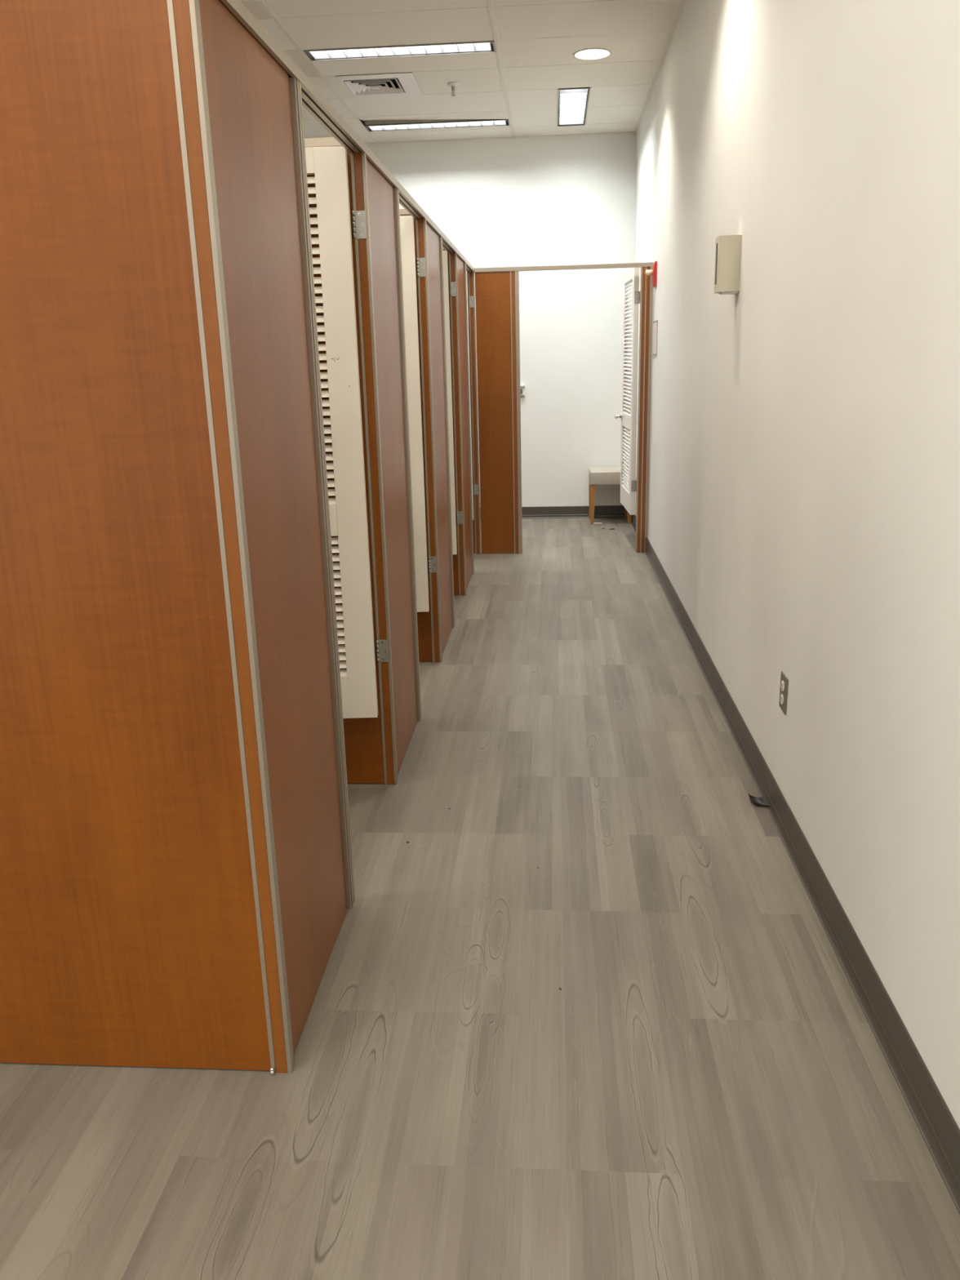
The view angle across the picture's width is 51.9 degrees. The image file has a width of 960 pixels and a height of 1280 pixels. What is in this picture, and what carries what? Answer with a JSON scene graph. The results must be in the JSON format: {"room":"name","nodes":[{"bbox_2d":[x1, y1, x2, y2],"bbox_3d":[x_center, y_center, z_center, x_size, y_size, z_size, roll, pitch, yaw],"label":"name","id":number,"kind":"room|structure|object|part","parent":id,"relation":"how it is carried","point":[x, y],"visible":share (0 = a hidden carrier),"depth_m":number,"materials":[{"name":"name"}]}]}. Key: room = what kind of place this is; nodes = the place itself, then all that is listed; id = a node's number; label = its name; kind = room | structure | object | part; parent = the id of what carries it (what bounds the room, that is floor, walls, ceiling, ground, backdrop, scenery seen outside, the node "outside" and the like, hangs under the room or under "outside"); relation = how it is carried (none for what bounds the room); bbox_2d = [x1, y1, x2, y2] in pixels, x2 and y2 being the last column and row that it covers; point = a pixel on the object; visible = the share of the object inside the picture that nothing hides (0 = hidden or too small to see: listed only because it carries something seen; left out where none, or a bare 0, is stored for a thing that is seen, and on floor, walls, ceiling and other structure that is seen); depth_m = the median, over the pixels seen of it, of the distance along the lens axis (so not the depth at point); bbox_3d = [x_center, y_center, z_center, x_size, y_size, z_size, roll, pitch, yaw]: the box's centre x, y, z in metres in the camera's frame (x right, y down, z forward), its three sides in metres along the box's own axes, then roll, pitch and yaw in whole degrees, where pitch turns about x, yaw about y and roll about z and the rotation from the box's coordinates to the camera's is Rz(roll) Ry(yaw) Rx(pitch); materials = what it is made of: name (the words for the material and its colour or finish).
{"room":"store fitting room","nodes":[
{"label":"store fitting room","id":0,"kind":"room"},
{"bbox_2d":[240,0,686,144],"bbox_3d":[-1.183,-2.565,1.611,4.022,0.464,14.330,0,16,4],"label":"ceiling","id":1,"kind":"structure","parent":0,"point":[536,42],"depth_m":6.22,"materials":[{"name":"tile"}]},
{"bbox_2d":[334,72,423,98],"bbox_3d":[-0.683,-3.835,6.781,0.516,0.078,0.576,0,16,4],"label":"ceiling vent","id":2,"kind":"object","parent":1,"relation":"in","point":[355,86],"visible":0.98,"depth_m":6.78,"materials":[{"name":"white metal"}]},
{"bbox_2d":[303,40,496,61],"bbox_3d":[-0.487,-3.663,6.021,1.159,0.133,0.206,0,16,4],"label":"light","id":3,"kind":"object","parent":1,"relation":"attached to","point":[475,46],"visible":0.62,"depth_m":6.11,"materials":[{"name":"white plastic"}]},
{"bbox_2d":[364,119,509,132],"bbox_3d":[-0.345,-4.216,7.954,1.159,0.133,0.208,0,16,4],"label":"light","id":4,"kind":"object","parent":1,"relation":"attached to","point":[379,125],"visible":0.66,"depth_m":8.02,"materials":[{"name":"white plastic"}]},
{"bbox_3d":[-0.352,-4.191,7.857,1.147,0.119,0.003,0,16,4],"label":"plate","id":5,"kind":"part","parent":4,"relation":"part of","materials":[{"name":"grey plastic"}]},
{"bbox_2d":[447,82,458,96],"bbox_3d":[-0.184,-3.786,6.793,0.080,0.076,0.080,0,16,4],"label":"sprinkler","id":6,"kind":"object","parent":1,"relation":"attached to","point":[452,85],"visible":1,"depth_m":6.78,"materials":[{"name":"white metal"}]},
{"bbox_2d":[557,87,590,126],"bbox_3d":[0.705,-4.118,7.516,0.228,0.133,1.157,0,16,4],"label":"light","id":7,"kind":"object","parent":1,"relation":"attached to","point":[572,103],"visible":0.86,"depth_m":7.49,"materials":[{"name":"white plastic"}]},
{"bbox_2d":[573,48,611,60],"bbox_3d":[0.704,-3.729,6.178,0.236,0.117,0.236,0,16,4],"label":"recessed light","id":8,"kind":"object","parent":1,"relation":"in","point":[589,54],"visible":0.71,"depth_m":6.22,"materials":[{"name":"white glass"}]},
{"bbox_2d":[0,517,959,1279],"bbox_3d":[-1.096,0.845,2.579,4.222,0.060,14.530,0,16,4],"label":"floor","id":9,"kind":"structure","parent":0,"point":[706,1091],"depth_m":2.13,"materials":[{"name":"grey wood"}]},
{"bbox_2d":[0,0,294,1075],"bbox_3d":[-1.204,-0.088,1.893,1.557,2.115,0.042,0,16,4],"label":"wall","id":10,"kind":"structure","parent":9,"relation":"on","point":[140,918],"depth_m":1.84,"materials":[{"name":"brown wood"}]},
{"bbox_3d":[-0.450,-0.070,1.844,0.025,2.070,0.023,0,16,4],"label":"post","id":11,"kind":"part","parent":10,"relation":"part of","materials":[{"name":"brown wood"}]},
{"bbox_2d":[199,0,355,1053],"bbox_3d":[-0.425,-0.167,2.183,0.045,2.070,0.682,0,16,4],"label":"panel","id":12,"kind":"object","parent":9,"relation":"on","point":[256,121],"visible":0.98,"depth_m":2.12,"materials":[{"name":"brown wood"}]},
{"bbox_2d":[304,137,398,784],"bbox_3d":[-1.099,-0.498,3.326,1.557,2.115,0.036,0,16,4],"label":"wall","id":13,"kind":"structure","parent":9,"relation":"on","point":[370,743],"depth_m":3.27,"materials":[{"name":"brown wood"}]},
{"bbox_3d":[-1.148,-1.503,3.042,1.510,0.025,0.036,0,16,4],"label":"rail","id":14,"kind":"part","parent":13,"relation":"part of","materials":[{"name":"beige metal"}]},
{"bbox_2d":[305,146,389,718],"bbox_3d":[-0.722,-0.593,3.185,0.780,1.800,0.167,-1,16,0],"label":"louvered door","id":15,"kind":"structure","parent":13,"relation":"in","point":[348,512],"depth_m":3.15,"materials":[{"name":"beige paint"}]},
{"bbox_3d":[-0.344,-0.479,3.274,0.025,2.070,0.023,0,16,4],"label":"post","id":16,"kind":"part","parent":13,"relation":"part of","materials":[{"name":"brown wood"}]},
{"bbox_2d":[366,158,421,773],"bbox_3d":[-0.320,-0.574,3.605,0.045,2.070,0.666,0,16,4],"label":"panel","id":17,"kind":"object","parent":9,"relation":"on","point":[383,198],"visible":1,"depth_m":3.61,"materials":[{"name":"brown wood"}]},
{"bbox_2d":[219,0,474,272],"bbox_3d":[-0.270,-1.875,4.340,0.048,0.028,5.831,0,16,4],"label":"rail","id":18,"kind":"object","parent":17,"relation":"attached to","point":[313,100],"visible":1,"depth_m":2.54,"materials":[{"name":"beige metal"}]},
{"bbox_2d":[399,208,442,662],"bbox_3d":[-0.994,-0.905,4.749,1.557,2.115,0.036,0,16,4],"label":"wall","id":19,"kind":"structure","parent":9,"relation":"on","point":[429,637],"depth_m":4.69,"materials":[{"name":"brown wood"}]},
{"bbox_3d":[-1.043,-1.910,4.466,1.510,0.025,0.036,0,16,4],"label":"rail","id":20,"kind":"part","parent":19,"relation":"part of","materials":[{"name":"beige metal"}]},
{"bbox_2d":[400,215,437,612],"bbox_3d":[-0.617,-1.000,4.608,0.780,1.800,0.167,-1,16,0],"label":"louvered door","id":21,"kind":"structure","parent":19,"relation":"in","point":[406,222],"depth_m":4.57,"materials":[{"name":"beige paint"}]},
{"bbox_3d":[-0.240,-0.886,4.697,0.025,2.070,0.023,0,16,4],"label":"post","id":22,"kind":"part","parent":19,"relation":"part of","materials":[{"name":"brown wood"}]},
{"bbox_2d":[426,222,454,655],"bbox_3d":[-0.215,-0.983,5.036,0.045,2.070,0.682,0,16,4],"label":"panel","id":23,"kind":"object","parent":9,"relation":"on","point":[434,242],"visible":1,"depth_m":5.07,"materials":[{"name":"brown wood"}]},
{"bbox_2d":[442,247,466,595],"bbox_3d":[-0.891,-1.307,6.157,1.557,2.115,0.036,0,16,4],"label":"wall","id":24,"kind":"structure","parent":9,"relation":"on","point":[459,559],"depth_m":6.09,"materials":[{"name":"brown wood"}]},
{"bbox_2d":[442,250,462,554],"bbox_3d":[-0.514,-1.402,6.016,0.780,1.800,0.167,-1,16,0],"label":"louvered door","id":25,"kind":"structure","parent":24,"relation":"in","point":[452,285],"depth_m":5.98,"materials":[{"name":"beige paint"}]},
{"bbox_3d":[-0.136,-1.288,6.105,0.025,2.070,0.023,0,16,4],"label":"post","id":26,"kind":"part","parent":24,"relation":"part of","materials":[{"name":"brown wood"}]},
{"bbox_2d":[456,254,474,589],"bbox_3d":[-0.112,-1.381,6.430,0.045,2.070,0.654,0,16,4],"label":"panel","id":27,"kind":"object","parent":9,"relation":"on","point":[461,266],"visible":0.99,"depth_m":6.50,"materials":[{"name":"brown wood"}]},
{"bbox_2d":[466,271,481,554],"bbox_3d":[-0.793,-1.688,7.490,1.557,2.115,0.036,0,16,4],"label":"wall","id":28,"kind":"structure","parent":9,"relation":"on","point":[470,276],"depth_m":7.42,"materials":[{"name":"brown wood"}]},
{"bbox_3d":[-0.815,-1.679,7.496,1.512,2.086,0.025,0,16,4],"label":"panel","id":29,"kind":"part","parent":28,"relation":"part of","materials":[{"name":"brown wood"}]},
{"bbox_2d":[466,271,479,519],"bbox_3d":[-0.416,-1.783,7.349,0.780,1.800,0.167,-1,16,0],"label":"louvered door","id":30,"kind":"structure","parent":28,"relation":"in","point":[471,300],"depth_m":7.31,"materials":[{"name":"beige paint"}]},
{"bbox_3d":[-0.438,-1.783,7.349,0.735,1.800,0.035,-1,16,0],"label":"door frame","id":31,"kind":"part","parent":30,"relation":"part of","materials":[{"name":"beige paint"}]},
{"bbox_2d":[475,271,522,553],"bbox_3d":[0.147,-1.672,7.430,0.318,2.070,0.036,0,16,4],"label":"panel","id":32,"kind":"object","parent":9,"relation":"on","point":[496,293],"visible":1,"depth_m":7.40,"materials":[{"name":"brown wood"}]},
{"bbox_3d":[0.264,-1.672,7.420,0.027,2.070,0.028,0,16,4],"label":"post","id":33,"kind":"part","parent":32,"relation":"part of","materials":[{"name":"brown wood"}]},
{"bbox_2d":[469,262,653,272],"bbox_3d":[0.576,-2.683,7.110,1.330,0.028,0.043,0,16,4],"label":"rail","id":34,"kind":"object","parent":32,"relation":"attached to","point":[649,264],"visible":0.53,"depth_m":7.09,"materials":[{"name":"beige metal"}]},
{"bbox_2d":[588,466,631,524],"bbox_3d":[1.189,-1.332,9.037,0.378,0.488,0.379,0,16,4],"label":"upholstered bench","id":35,"kind":"object","parent":9,"relation":"on","point":[597,475],"visible":0.54,"depth_m":8.84,"materials":[{"name":"beige fabric"}]},
{"bbox_3d":[1.043,-1.312,9.219,0.048,0.357,0.048,0,16,4],"label":"leg","id":36,"kind":"part","parent":35,"relation":"part of","materials":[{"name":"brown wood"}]},
{"bbox_3d":[1.021,-1.225,8.916,0.048,0.357,0.048,0,16,4],"label":"leg","id":37,"kind":"part","parent":35,"relation":"part of","materials":[{"name":"brown wood"}]},
{"bbox_2d":[588,466,620,484],"bbox_3d":[1.185,-1.504,8.989,0.375,0.132,0.376,0,16,4],"label":"cushion","id":38,"kind":"object","parent":35,"relation":"on","point":[597,475],"depth_m":8.82,"materials":[{"name":"beige leather"}]},
{"bbox_3d":[1.361,-1.313,9.195,0.048,0.357,0.048,0,16,4],"label":"leg","id":39,"kind":"part","parent":35,"relation":"part of","materials":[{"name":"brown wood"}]},
{"bbox_3d":[1.339,-1.227,8.892,0.048,0.357,0.048,0,16,4],"label":"leg","id":40,"kind":"part","parent":35,"relation":"part of","materials":[{"name":"brown wood"}]},
{"bbox_2d":[635,266,653,552],"bbox_3d":[1.222,-1.677,7.350,0.088,2.070,0.036,0,16,4],"label":"partition panel","id":41,"kind":"object","parent":9,"relation":"on","point":[646,285],"visible":0.99,"depth_m":7.32,"materials":[{"name":"brown wood"}]},
{"bbox_2d":[613,267,639,515],"bbox_3d":[1.166,-1.926,7.709,0.167,1.800,0.781,-1,16,2],"label":"louvered door","id":42,"kind":"structure","parent":41,"relation":"attached to","point":[628,416],"depth_m":7.62,"materials":[{"name":"white paint"}]},
{"bbox_3d":[1.179,-1.820,8.041,0.167,0.064,0.144,-1,16,2],"label":"lever handle","id":43,"kind":"part","parent":42,"relation":"part of","materials":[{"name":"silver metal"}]},
{"bbox_3d":[1.199,-1.676,7.351,0.022,2.070,0.033,0,16,4],"label":"post","id":44,"kind":"part","parent":41,"relation":"part of","materials":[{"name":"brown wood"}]},
{"bbox_3d":[1.232,-1.677,7.350,0.024,2.070,0.031,0,16,4],"label":"post","id":45,"kind":"part","parent":41,"relation":"part of","materials":[{"name":"brown wood"}]},
{"bbox_2d":[748,793,770,806],"bbox_3d":[0.936,0.542,3.310,0.046,0.020,0.095,-4,16,-8],"label":"scrap","id":46,"kind":"object","parent":9,"relation":"on","point":[759,801],"visible":1,"depth_m":3.32,"materials":[{"name":"black"}]},
{"bbox_2d":[358,87,636,507],"bbox_3d":[-0.684,-2.983,8.978,4.122,3.788,0.100,0,16,4],"label":"wall","id":47,"kind":"structure","parent":0,"point":[564,200],"depth_m":8.71,"materials":[{"name":"white paint"}]},
{"bbox_2d":[520,384,524,396],"bbox_3d":[0.368,-2.283,9.034,0.086,0.102,0.028,0,16,4],"label":"wall hook","id":48,"kind":"object","parent":47,"relation":"attached to","point":[521,385],"visible":0.5,"depth_m":9.03,"materials":[{"name":"silver metal"}]},
{"bbox_2d":[480,505,625,519],"bbox_3d":[-0.603,-1.200,9.420,4.003,0.112,0.018,0,16,4],"label":"baseboard","id":49,"kind":"structure","parent":47,"relation":"attached to","point":[600,511],"depth_m":9.31,"materials":[{"name":"grey plastic"}]},
{"bbox_2d":[634,0,959,1128],"bbox_3d":[0.912,-1.014,1.900,0.100,3.788,14.530,0,16,4],"label":"wall","id":50,"kind":"structure","parent":0,"point":[804,491],"depth_m":2.57,"materials":[{"name":"white paint"}]},
{"bbox_2d":[644,261,657,287],"bbox_3d":[1.189,-2.546,6.874,0.076,0.164,0.110,0,16,4],"label":"fire alarm","id":51,"kind":"object","parent":50,"relation":"attached to","point":[653,272],"visible":1,"depth_m":6.84,"materials":[{"name":"red plastic"}]},
{"bbox_2d":[652,320,657,355],"bbox_3d":[1.231,-2.123,6.945,0.006,0.234,0.294,0,16,4],"label":"notice","id":52,"kind":"object","parent":50,"relation":"attached to","point":[655,332],"visible":1,"depth_m":6.91,"materials":[{"name":"white paper"}]},
{"bbox_2d":[714,235,742,294],"bbox_3d":[0.961,-1.454,3.832,0.086,0.209,0.104,0,16,4],"label":"door chime","id":53,"kind":"object","parent":50,"relation":"attached to","point":[728,247],"visible":1,"depth_m":3.79,"materials":[{"name":"beige plastic"}]},
{"bbox_3d":[0.973,-1.358,3.864,0.061,0.006,0.082,0,16,4],"label":"plate","id":54,"kind":"part","parent":53,"relation":"part of","materials":[{"name":"white plastic"}]},
{"bbox_2d":[778,671,788,715],"bbox_3d":[0.953,0.166,3.100,0.008,0.116,0.086,0,16,4],"label":"wall outlet","id":55,"kind":"object","parent":50,"relation":"attached to","point":[784,680],"visible":1,"depth_m":3.08,"materials":[{"name":"grey metal"}]},
{"bbox_2d":[780,693,783,704],"bbox_3d":[0.951,0.186,3.110,0.004,0.033,0.033,0,16,4],"label":"receptacle","id":56,"kind":"object","parent":55,"relation":"attached to","point":[781,695],"depth_m":3.11,"materials":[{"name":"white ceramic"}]},
{"bbox_2d":[781,680,784,691],"bbox_3d":[0.950,0.144,3.098,0.004,0.033,0.033,0,16,4],"label":"receptacle","id":57,"kind":"object","parent":55,"relation":"attached to","point":[782,682],"depth_m":3.09,"materials":[{"name":"white plastic"}]},
{"bbox_2d":[631,515,959,1214],"bbox_3d":[0.897,0.756,2.397,0.018,0.112,14.310,0,16,4],"label":"baseboard","id":58,"kind":"structure","parent":50,"relation":"attached to","point":[935,1122],"depth_m":2.41,"materials":[{"name":"grey plastic"}]}
]}

